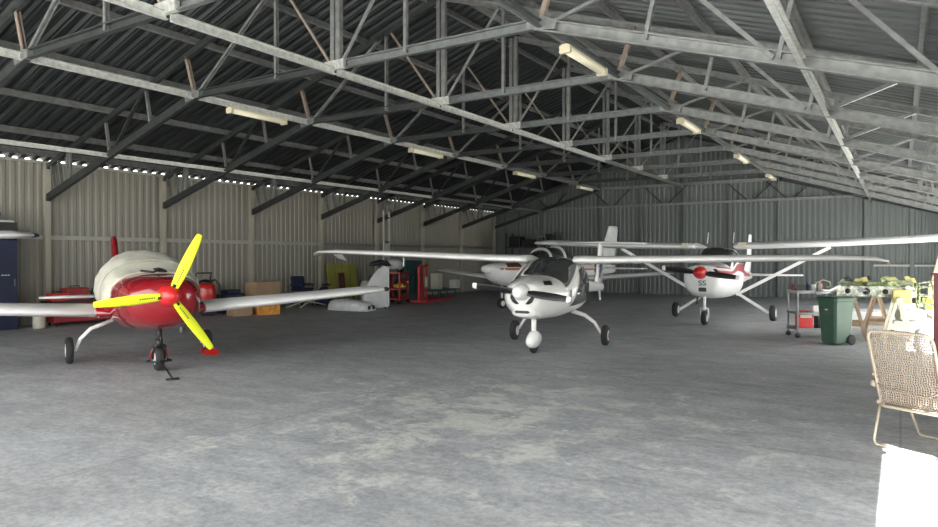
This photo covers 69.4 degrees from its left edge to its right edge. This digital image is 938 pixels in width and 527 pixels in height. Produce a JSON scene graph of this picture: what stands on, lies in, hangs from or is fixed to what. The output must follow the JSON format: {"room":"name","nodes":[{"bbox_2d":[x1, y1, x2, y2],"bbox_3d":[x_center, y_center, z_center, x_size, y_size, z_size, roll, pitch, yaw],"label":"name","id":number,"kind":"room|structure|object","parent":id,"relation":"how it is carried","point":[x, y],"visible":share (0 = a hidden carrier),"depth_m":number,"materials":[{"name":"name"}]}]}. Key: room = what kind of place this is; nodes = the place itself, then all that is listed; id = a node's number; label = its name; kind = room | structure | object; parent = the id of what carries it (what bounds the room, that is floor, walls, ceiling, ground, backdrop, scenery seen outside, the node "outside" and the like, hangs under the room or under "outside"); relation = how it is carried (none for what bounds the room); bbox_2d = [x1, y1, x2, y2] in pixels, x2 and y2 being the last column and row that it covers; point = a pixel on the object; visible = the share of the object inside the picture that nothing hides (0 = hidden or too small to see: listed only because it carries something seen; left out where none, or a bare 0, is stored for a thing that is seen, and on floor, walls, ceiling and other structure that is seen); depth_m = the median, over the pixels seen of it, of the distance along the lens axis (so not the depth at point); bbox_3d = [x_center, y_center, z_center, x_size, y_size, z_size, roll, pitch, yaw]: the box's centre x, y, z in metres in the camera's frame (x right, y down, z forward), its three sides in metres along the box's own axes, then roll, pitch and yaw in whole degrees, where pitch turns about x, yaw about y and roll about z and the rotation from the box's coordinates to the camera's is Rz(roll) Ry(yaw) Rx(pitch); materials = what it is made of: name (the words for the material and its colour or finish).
{"room":"aircraft hangar","nodes":[
{"label":"aircraft hangar","id":0,"kind":"room"},
{"bbox_2d":[0,156,492,325],"bbox_3d":[-7.014,-0.550,21.621,0.020,3.950,30.950,0,1,32],"label":"wall","id":1,"kind":"structure","parent":0,"point":[104,203],"depth_m":20.39,"materials":[{"name":"metal"}]},
{"bbox_2d":[51,235,160,241],"bbox_3d":[-9.411,-0.644,17.687,0.060,0.100,2.900,0,1,32],"label":"wall rail","id":2,"kind":"object","parent":1,"relation":"attached to","point":[53,237],"depth_m":17.52,"materials":[{"name":"metal"}]},
{"bbox_2d":[0,0,217,87],"bbox_3d":[-3.926,-3.406,8.715,19.312,4.083,0.128,0,1,32],"label":"roof truss","id":3,"kind":"object","parent":1,"relation":"on","point":[108,27],"visible":0.84,"depth_m":10.08,"materials":[{"name":"metal"}]},
{"bbox_2d":[167,238,248,243],"bbox_3d":[-7.768,-0.664,20.268,0.060,0.100,2.900,0,1,32],"label":"wall rail","id":4,"kind":"object","parent":1,"relation":"attached to","point":[168,240],"depth_m":20.35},
{"bbox_2d":[0,156,493,212],"bbox_3d":[-6.972,-2.485,21.578,0.050,0.050,30.950,0,1,32],"label":"trim","id":5,"kind":"structure","parent":1,"relation":"attached to","point":[6,158],"depth_m":19.39,"materials":[{"name":"metal"}]},
{"bbox_2d":[254,241,317,244],"bbox_3d":[-6.124,-0.685,22.850,0.060,0.100,2.900,0,1,32],"label":"wall rail","id":6,"kind":"object","parent":1,"relation":"attached to","point":[255,242],"depth_m":22.78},
{"bbox_2d":[323,243,375,246],"bbox_3d":[-4.481,-0.706,25.431,0.060,0.100,2.900,0,1,32],"label":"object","id":7,"kind":"structure","parent":1,"relation":"attached to","point":[325,244],"depth_m":25.28,"materials":[{"name":"metal"}]},
{"bbox_2d":[42,0,937,202],"bbox_3d":[-2.283,-3.427,11.296,19.312,4.083,0.128,0,1,32],"label":"roof truss","id":8,"kind":"object","parent":1,"relation":"on","point":[919,77],"visible":0.87,"depth_m":9.82,"materials":[{"name":"metal"}]},
{"bbox_2d":[163,0,937,208],"bbox_3d":[-0.640,-3.448,13.877,19.312,4.083,0.128,0,1,32],"label":"roof truss","id":9,"kind":"object","parent":1,"relation":"on","point":[792,104],"visible":0.81,"depth_m":12.69,"materials":[{"name":"metal"}]},
{"bbox_2d":[251,36,937,214],"bbox_3d":[1.004,-3.469,16.459,19.312,4.083,0.128,0,1,32],"label":"roof truss","id":10,"kind":"object","parent":1,"relation":"on","point":[814,135],"visible":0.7,"depth_m":15.26,"materials":[{"name":"metal"}]},
{"bbox_2d":[0,145,502,209],"bbox_3d":[-6.568,-2.631,21.261,0.093,0.141,30.850,0,1,32],"label":"purlin","id":11,"kind":"structure","parent":10,"relation":"attached to","point":[4,148],"depth_m":18.92,"materials":[{"name":"metal"}]},
{"bbox_2d":[0,124,517,203],"bbox_3d":[-5.809,-2.924,20.776,0.093,0.141,30.850,0,1,32],"label":"purlin","id":12,"kind":"structure","parent":10,"relation":"attached to","point":[5,128],"depth_m":17.94,"materials":[{"name":"metal"}]},
{"bbox_2d":[0,139,541,211],"bbox_3d":[-3.813,-2.434,21.364,0.060,0.090,27.480,0,1,32],"label":"tie","id":13,"kind":"object","parent":10,"relation":"attached to","point":[2,141],"visible":1,"depth_m":16.99,"materials":[{"name":"metal"}]},
{"bbox_2d":[0,87,544,192],"bbox_3d":[-4.603,-3.390,20.004,0.093,0.141,30.850,0,1,32],"label":"purlin","id":14,"kind":"structure","parent":10,"relation":"attached to","point":[4,91],"depth_m":16.55,"materials":[{"name":"metal"}]},
{"bbox_2d":[0,40,572,180],"bbox_3d":[-3.363,-3.869,19.210,0.093,0.141,30.850,0,1,32],"label":"purlin","id":15,"kind":"structure","parent":10,"relation":"attached to","point":[4,44],"depth_m":14.93,"materials":[{"name":"metal"}]},
{"bbox_2d":[0,47,600,190],"bbox_3d":[-1.282,-3.340,19.745,0.060,0.120,27.480,0,1,32],"label":"tie","id":16,"kind":"object","parent":10,"relation":"attached to","point":[4,52],"visible":0.98,"depth_m":13.78,"materials":[{"name":"metal"}]},
{"bbox_2d":[226,106,286,124],"bbox_3d":[-4.553,-3.179,14.609,0.170,0.130,1.510,0,1,32],"label":"ceiling light","id":17,"kind":"object","parent":16,"relation":"attached to","point":[229,110],"visible":1,"depth_m":14.50,"materials":[{"name":"beige plastic"}]},
{"bbox_2d":[408,148,442,158],"bbox_3d":[-1.250,-3.221,19.797,0.170,0.130,1.510,0,1,32],"label":"ceiling light","id":18,"kind":"object","parent":16,"relation":"attached to","point":[414,150],"visible":1,"depth_m":19.68,"materials":[{"name":"beige plastic"}]},
{"bbox_2d":[413,149,441,157],"bbox_3d":[-1.250,-3.213,19.797,0.150,0.095,1.400,0,1,32],"label":"diffuser","id":19,"kind":"object","parent":18,"relation":"attached to","point":[418,151],"depth_m":19.76,"materials":[{"name":"beige plastic"}]},
{"bbox_2d":[47,0,603,167],"bbox_3d":[-2.055,-4.373,18.374,0.093,0.141,30.850,0,1,32],"label":"purlin","id":20,"kind":"structure","parent":10,"relation":"attached to","point":[74,4],"depth_m":14.28,"materials":[{"name":"metal"}]},
{"bbox_2d":[103,0,683,187],"bbox_3d":[1.906,-3.244,17.716,0.060,0.120,27.480,0,1,32],"label":"roof beam","id":21,"kind":"structure","parent":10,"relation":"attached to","point":[136,5],"depth_m":11.05,"materials":[{"name":"metal"}]},
{"bbox_2d":[264,0,637,152],"bbox_3d":[-0.663,-4.910,17.483,0.093,0.141,30.850,0,1,32],"label":"purlin","id":22,"kind":"structure","parent":10,"relation":"attached to","point":[270,3],"depth_m":15.34,"materials":[{"name":"metal"}]},
{"bbox_2d":[421,0,676,136],"bbox_3d":[0.770,-5.464,16.566,0.093,0.141,30.850,0,1,32],"label":"purlin","id":23,"kind":"structure","parent":10,"relation":"attached to","point":[451,13],"depth_m":17.76,"materials":[{"name":"metal"}]},
{"bbox_2d":[469,5,692,135],"bbox_3d":[1.361,-5.461,16.190,0.093,0.141,30.850,0,1,32],"label":"purlin","id":24,"kind":"structure","parent":10,"relation":"attached to","point":[486,11],"depth_m":17.62,"materials":[{"name":"metal"}]},
{"bbox_2d":[518,0,734,143],"bbox_3d":[2.795,-4.893,15.281,0.093,0.141,30.850,0,1,32],"label":"purlin","id":25,"kind":"structure","parent":10,"relation":"attached to","point":[529,3],"depth_m":15.66,"materials":[{"name":"metal"}]},
{"bbox_2d":[494,0,778,179],"bbox_3d":[5.095,-3.307,15.685,0.060,0.110,27.480,0,1,32],"label":"tie","id":26,"kind":"object","parent":10,"relation":"attached to","point":[511,5],"visible":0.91,"depth_m":10.99,"materials":[{"name":"metal"}]},
{"bbox_2d":[559,43,607,76],"bbox_3d":[1.798,-3.145,10.507,0.170,0.130,1.510,0,1,32],"label":"ceiling light","id":27,"kind":"object","parent":26,"relation":"attached to","point":[568,49],"visible":1,"depth_m":10.35,"materials":[{"name":"beige plastic"}]},
{"bbox_2d":[566,48,605,74],"bbox_3d":[1.798,-3.138,10.507,0.150,0.095,1.400,0,1,32],"label":"diffuser","id":28,"kind":"object","parent":27,"relation":"attached to","point":[574,53],"depth_m":10.46,"materials":[{"name":"beige plastic"}]},
{"bbox_2d":[676,117,700,133],"bbox_3d":[5.100,-3.188,15.695,0.170,0.130,1.510,0,1,32],"label":"ceiling light","id":29,"kind":"object","parent":26,"relation":"attached to","point":[681,120],"visible":1,"depth_m":15.51,"materials":[{"name":"beige plastic"}]},
{"bbox_2d":[681,120,699,132],"bbox_3d":[5.100,-3.180,15.695,0.150,0.095,1.400,0,1,32],"label":"diffuser","id":30,"kind":"object","parent":29,"relation":"attached to","point":[685,123],"depth_m":15.65,"materials":[{"name":"beige plastic"}]},
{"bbox_2d":[594,0,776,154],"bbox_3d":[4.187,-4.341,14.400,0.093,0.141,30.850,0,1,32],"label":"purlin","id":31,"kind":"structure","parent":10,"relation":"attached to","point":[602,5],"depth_m":14.03,"materials":[{"name":"metal"}]},
{"bbox_2d":[675,0,820,162],"bbox_3d":[5.495,-3.823,13.572,0.093,0.141,30.850,0,1,32],"label":"purlin","id":32,"kind":"structure","parent":10,"relation":"attached to","point":[688,8],"depth_m":11.21,"materials":[{"name":"metal"}]},
{"bbox_2d":[764,0,871,201],"bbox_3d":[7.811,-2.285,13.964,0.060,0.130,27.480,0,1,32],"label":"tie","id":33,"kind":"object","parent":10,"relation":"attached to","point":[775,7],"visible":0.96,"depth_m":7.45,"materials":[{"name":"metal"}]},
{"bbox_2d":[781,0,863,171],"bbox_3d":[6.734,-3.331,12.786,0.093,0.141,30.850,0,1,32],"label":"purlin","id":34,"kind":"structure","parent":10,"relation":"attached to","point":[796,20],"depth_m":9.93,"materials":[{"name":"metal"}]},
{"bbox_2d":[907,6,930,181],"bbox_3d":[7.941,-2.853,12.022,0.093,0.141,30.850,0,1,32],"label":"purlin","id":35,"kind":"structure","parent":10,"relation":"attached to","point":[925,11],"depth_m":8.60,"materials":[{"name":"metal"}]},
{"bbox_2d":[321,66,937,218],"bbox_3d":[2.647,-3.490,19.040,19.312,4.083,0.128,0,1,32],"label":"roof truss","id":36,"kind":"object","parent":1,"relation":"on","point":[714,132],"visible":0.7,"depth_m":18.14,"materials":[{"name":"metal"}]},
{"bbox_2d":[377,89,937,222],"bbox_3d":[4.290,-3.511,21.621,19.312,4.083,0.128,0,1,32],"label":"roof truss","id":37,"kind":"object","parent":1,"relation":"on","point":[606,95],"visible":0.63,"depth_m":21.46,"materials":[{"name":"metal"}]},
{"bbox_2d":[420,107,937,226],"bbox_3d":[5.934,-3.532,24.202,19.312,4.083,0.128,0,1,32],"label":"roof truss","id":38,"kind":"object","parent":1,"relation":"on","point":[869,186],"visible":0.77,"depth_m":23.53,"materials":[{"name":"metal"}]},
{"bbox_2d":[0,290,937,526],"bbox_3d":[1.047,1.465,16.683,19.700,0.001,31.250,0,1,32],"label":"floor","id":39,"kind":"structure","parent":0,"point":[405,414],"depth_m":6.55,"materials":[{"name":"concrete"}]},
{"bbox_2d":[0,240,17,330],"bbox_3d":[-10.951,0.483,14.421,0.640,2.000,2.200,0,1,32],"label":"storage cabinet","id":40,"kind":"object","parent":39,"relation":"on","point":[8,248],"visible":1,"depth_m":15.03,"materials":[{"name":"metal"}]},
{"bbox_2d":[0,220,16,239],"bbox_3d":[-10.716,-0.742,14.818,0.466,0.459,1.310,0,1,32],"label":"equipment case","id":41,"kind":"object","parent":40,"relation":"on","point":[8,225],"visible":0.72,"depth_m":15.10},
{"bbox_2d":[0,230,39,238],"bbox_3d":[-12.409,0.354,9.681,6.870,2.325,10.280,0,1,32],"label":"aeroplane","id":42,"kind":"object","parent":39,"relation":"on","point":[4,234],"visible":1,"depth_m":12.69,"materials":[{"name":"white paint"}]},
{"bbox_2d":[32,316,45,328],"bbox_3d":[-9.799,1.260,15.436,0.260,0.430,0.260,0,1,32],"label":"drum","id":43,"kind":"object","parent":39,"relation":"on","point":[39,322],"visible":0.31,"depth_m":15.33,"materials":[{"name":"beige plastic"}]},
{"bbox_2d":[42,162,53,323],"bbox_3d":[-10.216,-0.483,16.387,0.200,3.900,0.200,0,1,32],"label":"wall column","id":44,"kind":"structure","parent":39,"relation":"on","point":[46,173],"depth_m":16.34,"materials":[{"name":"metal"}]},
{"bbox_2d":[40,298,110,325],"bbox_3d":[-9.457,1.173,16.522,0.570,0.585,1.600,0,1,32],"label":"tool chest","id":45,"kind":"object","parent":39,"relation":"on","point":[49,320],"visible":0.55,"depth_m":16.09,"materials":[{"name":"red paint"}]},
{"bbox_2d":[46,291,69,300],"bbox_3d":[-9.757,0.774,16.057,0.260,0.222,0.428,0,1,32],"label":"box","id":46,"kind":"object","parent":45,"relation":"on","point":[53,293],"visible":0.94,"depth_m":15.94,"materials":[{"name":"red paint"}]},
{"bbox_2d":[61,285,88,299],"bbox_3d":[-9.599,0.707,16.490,0.291,0.348,0.530,0,1,32],"label":"box","id":47,"kind":"object","parent":45,"relation":"on","point":[79,290],"visible":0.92,"depth_m":16.41,"materials":[{"name":"red paint"}]},
{"bbox_2d":[145,348,178,380],"bbox_3d":[-4.151,1.308,9.248,0.347,0.423,0.997,0,1,-34],"label":"bar","id":48,"kind":"object","parent":39,"relation":"on","point":[168,359],"visible":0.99,"depth_m":9.44,"materials":[{"name":"black paint"}]},
{"bbox_2d":[159,176,166,254],"bbox_3d":[-8.573,-0.504,18.968,0.200,3.900,0.200,0,1,32],"label":"wall column","id":49,"kind":"structure","parent":39,"relation":"on","point":[162,184],"depth_m":18.91,"materials":[{"name":"metal"}]},
{"bbox_2d":[0,234,389,369],"bbox_3d":[-5.341,0.499,10.532,6.532,2.030,6.679,0,0,16],"label":"aeroplane","id":50,"kind":"object","parent":39,"relation":"on","point":[141,289],"visible":1,"depth_m":9.46,"materials":[{"name":"red paint"}]},
{"bbox_2d":[195,272,220,315],"bbox_3d":[-7.285,0.847,18.828,0.599,1.200,0.659,0,1,-38],"label":"vacuum","id":51,"kind":"object","parent":39,"relation":"on","point":[207,288],"visible":0.56,"depth_m":18.69,"materials":[{"name":"red paint"}]},
{"bbox_2d":[216,289,245,313],"bbox_3d":[-6.916,1.099,19.856,0.429,0.680,0.904,0,1,27],"label":"equipment case","id":52,"kind":"object","parent":39,"relation":"on","point":[228,293],"visible":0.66,"depth_m":19.57,"materials":[{"name":"blue paint"}]},
{"bbox_2d":[227,307,251,316],"bbox_3d":[-6.389,1.291,18.837,0.420,0.313,0.550,0,1,44],"label":"cardboard box","id":53,"kind":"object","parent":39,"relation":"on","point":[243,311],"visible":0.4,"depth_m":18.68,"materials":[{"name":"beige cardboard"}]},
{"bbox_2d":[248,185,253,281],"bbox_3d":[-6.929,-0.525,21.549,0.200,3.900,0.200,0,1,32],"label":"wall column","id":54,"kind":"structure","parent":39,"relation":"on","point":[250,192],"depth_m":21.50,"materials":[{"name":"metal"}]},
{"bbox_2d":[245,281,279,311],"bbox_3d":[-6.274,0.986,20.599,0.500,0.893,0.950,0,1,28],"label":"cardboard box","id":55,"kind":"object","parent":39,"relation":"on","point":[256,288],"visible":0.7,"depth_m":20.29,"materials":[{"name":"beige cardboard"}]},
{"bbox_2d":[253,304,279,314],"bbox_3d":[-5.760,1.207,19.266,0.420,0.473,0.620,0,1,44],"label":"cardboard box","id":56,"kind":"object","parent":39,"relation":"on","point":[271,309],"visible":0.41,"depth_m":19.09,"materials":[{"name":"brown cardboard"}]},
{"bbox_2d":[290,276,314,306],"bbox_3d":[-5.530,0.918,22.436,0.519,1.000,0.660,0,1,27],"label":"chair","id":57,"kind":"object","parent":39,"relation":"on","point":[297,282],"visible":0.9,"depth_m":22.36,"materials":[{"name":"blue fabric"}]},
{"bbox_2d":[318,193,322,289],"bbox_3d":[-5.286,-0.546,24.131,0.200,3.900,0.200,0,1,32],"label":"wall column","id":58,"kind":"structure","parent":39,"relation":"on","point":[320,200],"depth_m":24.08,"materials":[{"name":"metal"}]},
{"bbox_2d":[326,264,358,299],"bbox_3d":[-4.598,0.705,24.687,0.209,1.355,1.500,0,1,32],"label":"display board","id":59,"kind":"object","parent":39,"relation":"on","point":[349,270],"visible":0.54,"depth_m":24.74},
{"bbox_2d":[337,273,353,298],"bbox_3d":[-4.316,0.867,23.793,0.479,1.080,0.450,0,0,17],"label":"wooden chair","id":60,"kind":"object","parent":39,"relation":"on","point":[341,277],"visible":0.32,"depth_m":23.78,"materials":[{"name":"brown wood"}]},
{"bbox_2d":[328,299,375,311],"bbox_3d":[-3.631,1.266,20.756,1.606,0.349,0.634,0,1,28],"label":"engine cowling","id":61,"kind":"object","parent":39,"relation":"on","point":[338,304],"visible":0.99,"depth_m":20.46,"materials":[{"name":"white paint"}]},
{"bbox_2d":[363,266,388,307],"bbox_3d":[-2.941,0.749,21.495,0.871,1.353,0.360,0,1,-23],"label":"tail fin","id":62,"kind":"object","parent":39,"relation":"on","point":[380,278],"visible":0.66,"depth_m":21.62,"materials":[{"name":"white paint"}]},
{"bbox_2d":[374,199,378,272],"bbox_3d":[-3.643,-0.567,26.712,0.200,3.900,0.200,0,1,32],"label":"wall column","id":63,"kind":"structure","parent":39,"relation":"on","point":[376,206],"depth_m":26.65,"materials":[{"name":"metal"}]},
{"bbox_2d":[383,211,389,260],"bbox_3d":[-3.086,-0.281,25.317,0.060,3.350,0.670,0,0,12],"label":"frame","id":64,"kind":"object","parent":39,"relation":"on","point":[386,247],"visible":0.57,"depth_m":25.25,"materials":[{"name":"metal"}]},
{"bbox_2d":[389,271,409,303],"bbox_3d":[-2.584,0.846,23.880,0.727,1.120,1.020,0,0,12],"label":"trolley","id":65,"kind":"object","parent":39,"relation":"on","point":[401,296],"visible":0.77,"depth_m":23.91,"materials":[{"name":"metal"}]},
{"bbox_2d":[387,259,403,271],"bbox_3d":[-2.599,0.073,23.943,0.520,0.456,0.840,0,0,12],"label":"engine","id":66,"kind":"object","parent":65,"relation":"on","point":[396,265],"visible":0.79,"depth_m":23.62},
{"bbox_2d":[396,260,421,297],"bbox_3d":[-2.428,0.626,27.631,0.532,1.500,1.100,0,1,32],"label":"locker","id":67,"kind":"object","parent":39,"relation":"on","point":[411,266],"visible":0.59,"depth_m":27.33,"materials":[{"name":"metal"}]},
{"bbox_2d":[421,205,424,294],"bbox_3d":[-1.999,-0.588,29.293,0.200,3.900,0.200,0,1,32],"label":"wall column","id":68,"kind":"structure","parent":39,"relation":"on","point":[422,206],"depth_m":29.24,"materials":[{"name":"metal"}]},
{"bbox_2d":[410,264,452,302],"bbox_3d":[-1.325,0.682,24.380,0.674,1.360,2.132,0,1,23],"label":"engine hoist","id":69,"kind":"object","parent":39,"relation":"on","point":[420,268],"visible":1,"depth_m":23.69,"materials":[{"name":"red paint"}]},
{"bbox_2d":[424,287,457,297],"bbox_3d":[-1.191,1.199,27.560,0.800,0.355,2.200,0,0,17],"label":"bench","id":70,"kind":"object","parent":39,"relation":"on","point":[446,289],"visible":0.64,"depth_m":27.26,"materials":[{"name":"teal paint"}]},
{"bbox_2d":[431,273,441,288],"bbox_3d":[-1.310,0.707,27.276,0.350,0.633,0.420,0,0,17],"label":"cardboard box","id":71,"kind":"object","parent":70,"relation":"on","point":[436,278],"visible":0.95,"depth_m":27.09,"materials":[{"name":"beige cardboard"}]},
{"bbox_2d":[460,211,462,291],"bbox_3d":[-0.356,-0.609,31.874,0.200,3.900,0.200,0,1,32],"label":"wall column","id":72,"kind":"structure","parent":39,"relation":"on","point":[461,212],"depth_m":31.82,"materials":[{"name":"metal"}]},
{"bbox_2d":[459,122,937,229],"bbox_3d":[7.577,-3.553,26.783,19.312,4.083,0.128,0,1,32],"label":"roof truss","id":73,"kind":"object","parent":72,"relation":"on","point":[662,125],"visible":0.69,"depth_m":26.30,"materials":[{"name":"metal"}]},
{"bbox_2d":[505,232,561,286],"bbox_3d":[3.043,-0.059,31.967,2.660,2.800,0.660,0,1,32],"label":"storage rack","id":74,"kind":"object","parent":39,"relation":"on","point":[506,247],"visible":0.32,"depth_m":32.28,"materials":[{"name":"metal"}]},
{"bbox_2d":[509,236,523,246],"bbox_3d":[2.279,-1.038,32.434,0.600,0.500,0.520,0,1,32],"label":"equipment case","id":75,"kind":"object","parent":74,"relation":"on","point":[516,241],"visible":0.86,"depth_m":32.22,"materials":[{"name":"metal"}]},
{"bbox_2d":[542,197,544,246],"bbox_3d":[3.630,-1.032,33.103,0.100,4.726,0.100,0,1,32],"label":"post","id":76,"kind":"object","parent":39,"relation":"on","point":[543,198],"visible":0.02,"depth_m":33.07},
{"bbox_2d":[498,192,926,211],"bbox_3d":[9.328,-2.608,29.380,18.600,0.090,0.060,0,1,32],"label":"rail","id":77,"kind":"object","parent":76,"relation":"attached to","point":[920,193],"visible":0.71,"depth_m":28.73,"materials":[{"name":"metal"}]},
{"bbox_2d":[534,180,859,208],"bbox_3d":[9.134,-3.000,29.547,14.085,0.756,0.070,0,1,32],"label":"brace","id":78,"kind":"object","parent":77,"relation":"attached to","point":[764,189],"visible":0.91,"depth_m":29.48,"materials":[{"name":"metal"}]},
{"bbox_2d":[437,226,673,308],"bbox_3d":[2.334,0.026,22.701,7.728,2.780,7.615,0,0,6],"label":"aeroplane","id":79,"kind":"object","parent":39,"relation":"on","point":[500,273],"visible":0.45,"depth_m":22.15,"materials":[{"name":"white paint"}]},
{"bbox_2d":[313,241,889,352],"bbox_3d":[1.600,0.506,12.515,7.820,2.009,7.534,0,0,-21],"label":"aeroplane","id":80,"kind":"object","parent":39,"relation":"on","point":[544,287],"visible":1,"depth_m":11.49,"materials":[{"name":"white paint"}]},
{"bbox_2d":[600,173,602,291],"bbox_3d":[6.177,-1.517,31.478,0.100,5.723,0.100,0,1,32],"label":"post","id":81,"kind":"object","parent":39,"relation":"on","point":[601,192],"visible":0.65,"depth_m":31.43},
{"bbox_2d":[640,157,642,293],"bbox_3d":[7.763,-1.819,30.465,0.100,6.343,0.100,0,1,32],"label":"post","id":82,"kind":"object","parent":39,"relation":"on","point":[641,175],"visible":0.65,"depth_m":30.43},
{"bbox_2d":[683,137,685,294],"bbox_3d":[9.366,-2.124,29.443,0.100,6.970,0.100,0,1,32],"label":"post","id":83,"kind":"object","parent":39,"relation":"on","point":[684,138],"visible":0.65,"depth_m":29.40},
{"bbox_2d":[729,151,731,248],"bbox_3d":[10.968,-1.802,28.425,0.100,6.343,0.100,0,1,32],"label":"post","id":84,"kind":"object","parent":39,"relation":"on","point":[730,152],"visible":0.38,"depth_m":28.38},
{"bbox_2d":[534,232,937,324],"bbox_3d":[7.080,0.283,18.451,10.280,2.325,6.870,0,1,32],"label":"aeroplane","id":85,"kind":"object","parent":39,"relation":"on","point":[708,279],"visible":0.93,"depth_m":16.23,"materials":[{"name":"white paint"}]},
{"bbox_2d":[777,161,780,297],"bbox_3d":[12.554,-1.484,27.418,0.100,5.723,0.100,0,1,32],"label":"post","id":86,"kind":"object","parent":39,"relation":"on","point":[779,182],"visible":0.65,"depth_m":27.38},
{"bbox_2d":[786,289,836,337],"bbox_3d":[6.978,1.013,13.763,0.860,0.950,0.532,0,0,4],"label":"trolley","id":87,"kind":"object","parent":39,"relation":"on","point":[800,291],"visible":0.48,"depth_m":13.54,"materials":[{"name":"metal"}]},
{"bbox_2d":[787,311,818,314],"bbox_3d":[6.978,0.998,13.763,0.812,0.040,0.532,0,0,4],"label":"shelf","id":88,"kind":"object","parent":87,"relation":"attached to","point":[793,312],"depth_m":13.54,"materials":[{"name":"metal"}]},
{"bbox_2d":[795,310,812,327],"bbox_3d":[6.771,1.133,13.677,0.300,0.373,0.185,0,0,4],"label":"can","id":89,"kind":"object","parent":87,"relation":"on","point":[805,321],"visible":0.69,"depth_m":13.59,"materials":[{"name":"red paint"}]},
{"bbox_2d":[787,325,820,330],"bbox_3d":[6.978,1.313,13.765,0.812,0.050,0.532,0,0,4],"label":"shelf","id":90,"kind":"object","parent":87,"relation":"attached to","point":[788,326],"depth_m":13.53,"materials":[{"name":"metal"}]},
{"bbox_2d":[787,289,836,293],"bbox_3d":[6.978,0.568,13.759,0.812,0.060,0.532,0,0,4],"label":"shelf","id":91,"kind":"object","parent":87,"relation":"attached to","point":[800,291],"depth_m":13.52,"materials":[{"name":"metal"}]},
{"bbox_2d":[816,296,855,344],"bbox_3d":[6.807,1.053,12.534,0.574,0.891,0.468,0,0,-21],"label":"wheelie bin","id":92,"kind":"object","parent":39,"relation":"on","point":[835,312],"visible":1,"depth_m":12.37,"materials":[{"name":"green plastic"}]},
{"bbox_2d":[849,296,866,340],"bbox_3d":[7.622,1.065,13.472,0.530,0.868,0.830,0,1,27],"label":"sawhorse","id":93,"kind":"object","parent":39,"relation":"on","point":[855,323],"visible":0.4,"depth_m":13.11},
{"bbox_2d":[816,275,916,303],"bbox_3d":[7.833,0.482,13.344,1.734,0.515,1.366,0,1,29],"label":"skeleton","id":94,"kind":"object","parent":93,"relation":"on","point":[894,288],"visible":0.99,"depth_m":13.01,"materials":[{"name":"metal"}]},
{"bbox_2d":[864,180,867,299],"bbox_3d":[15.119,-0.969,25.789,0.100,4.719,0.100,0,1,32],"label":"post","id":95,"kind":"object","parent":39,"relation":"on","point":[866,181],"visible":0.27,"depth_m":25.75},
{"bbox_2d":[863,297,888,331],"bbox_3d":[8.722,1.057,14.491,0.530,0.868,0.830,0,1,27],"label":"sawhorse","id":96,"kind":"object","parent":39,"relation":"on","point":[868,317],"visible":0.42,"depth_m":14.22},
{"bbox_2d":[852,308,931,327],"bbox_3d":[10.396,1.309,16.154,2.500,0.320,1.200,0,1,30],"label":"pallet","id":97,"kind":"object","parent":39,"relation":"on","point":[876,312],"visible":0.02,"depth_m":15.95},
{"bbox_2d":[880,298,912,342],"bbox_3d":[8.129,1.070,12.853,0.530,0.868,0.830,0,1,27],"label":"sawhorse","id":98,"kind":"object","parent":39,"relation":"on","point":[905,326],"visible":0.68,"depth_m":12.58,"materials":[{"name":"beige wood"}]},
{"bbox_2d":[866,329,937,459],"bbox_3d":[4.056,1.045,5.789,1.453,1.014,0.602,0,1,-30],"label":"chair","id":99,"kind":"object","parent":39,"relation":"on","point":[919,403],"visible":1,"depth_m":5.53,"materials":[{"name":"beige wicker"}]},
{"bbox_2d":[890,319,922,338],"bbox_3d":[8.784,1.313,13.623,0.500,0.353,0.420,0,0,20],"label":"plastic crate","id":100,"kind":"object","parent":39,"relation":"on","point":[915,324],"visible":0.32,"depth_m":13.40,"materials":[{"name":"beige plastic"}]},
{"bbox_2d":[895,308,918,319],"bbox_3d":[8.828,1.023,13.652,0.340,0.213,0.300,0,0,12],"label":"cardboard box","id":101,"kind":"object","parent":100,"relation":"on","point":[913,314],"visible":0.7,"depth_m":13.51,"materials":[{"name":"white cardboard"}]},
{"bbox_2d":[910,190,913,300],"bbox_3d":[16.359,-0.720,25.002,0.100,4.234,0.100,0,1,32],"label":"post","id":102,"kind":"object","parent":39,"relation":"on","point":[912,210],"visible":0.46,"depth_m":24.96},
{"bbox_2d":[913,327,928,353],"bbox_3d":[7.557,1.288,11.322,0.440,0.440,0.100,0,1,-38],"label":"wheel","id":103,"kind":"object","parent":39,"relation":"on","point":[919,330],"visible":0.42,"depth_m":11.26,"materials":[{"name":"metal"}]},
{"bbox_2d":[915,280,933,337],"bbox_3d":[9.003,0.895,12.463,1.302,1.207,0.855,0,1,26],"label":"frame","id":104,"kind":"object","parent":39,"relation":"on","point":[927,303],"visible":0.82,"depth_m":12.59,"materials":[{"name":"metal"}]},
{"bbox_2d":[930,273,937,394],"bbox_3d":[5.083,0.821,7.321,0.240,1.440,0.240,0,1,32],"label":"prop","id":105,"kind":"object","parent":39,"relation":"on","point":[935,300],"visible":0.54,"depth_m":7.29,"materials":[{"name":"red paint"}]},
{"bbox_3d":[17.315,-0.547,24.252,0.130,3.900,0.130,0,1,32],"label":"wall column","id":106,"kind":"structure","parent":39,"relation":"on","visible":0},
{"bbox_2d":[495,135,937,228],"bbox_3d":[9.301,-3.658,29.329,19.039,3.914,0.090,0,1,32],"label":"roof truss","id":107,"kind":"object","parent":106,"relation":"on","point":[687,136],"visible":0.67,"depth_m":29.07,"materials":[{"name":"metal"}]},
{"bbox_2d":[0,0,937,211],"bbox_3d":[1.119,-4.091,16.473,19.280,3.236,31.850,0,1,32],"label":"ceiling","id":108,"kind":"structure","parent":0,"point":[134,49],"depth_m":15.09,"materials":[{"name":"metal"}]},
{"bbox_2d":[496,134,937,300],"bbox_3d":[9.409,-2.210,29.509,19.200,7.140,0.020,0,1,32],"label":"wall","id":109,"kind":"structure","parent":0,"point":[829,218],"depth_m":28.41,"materials":[{"name":"metal"}]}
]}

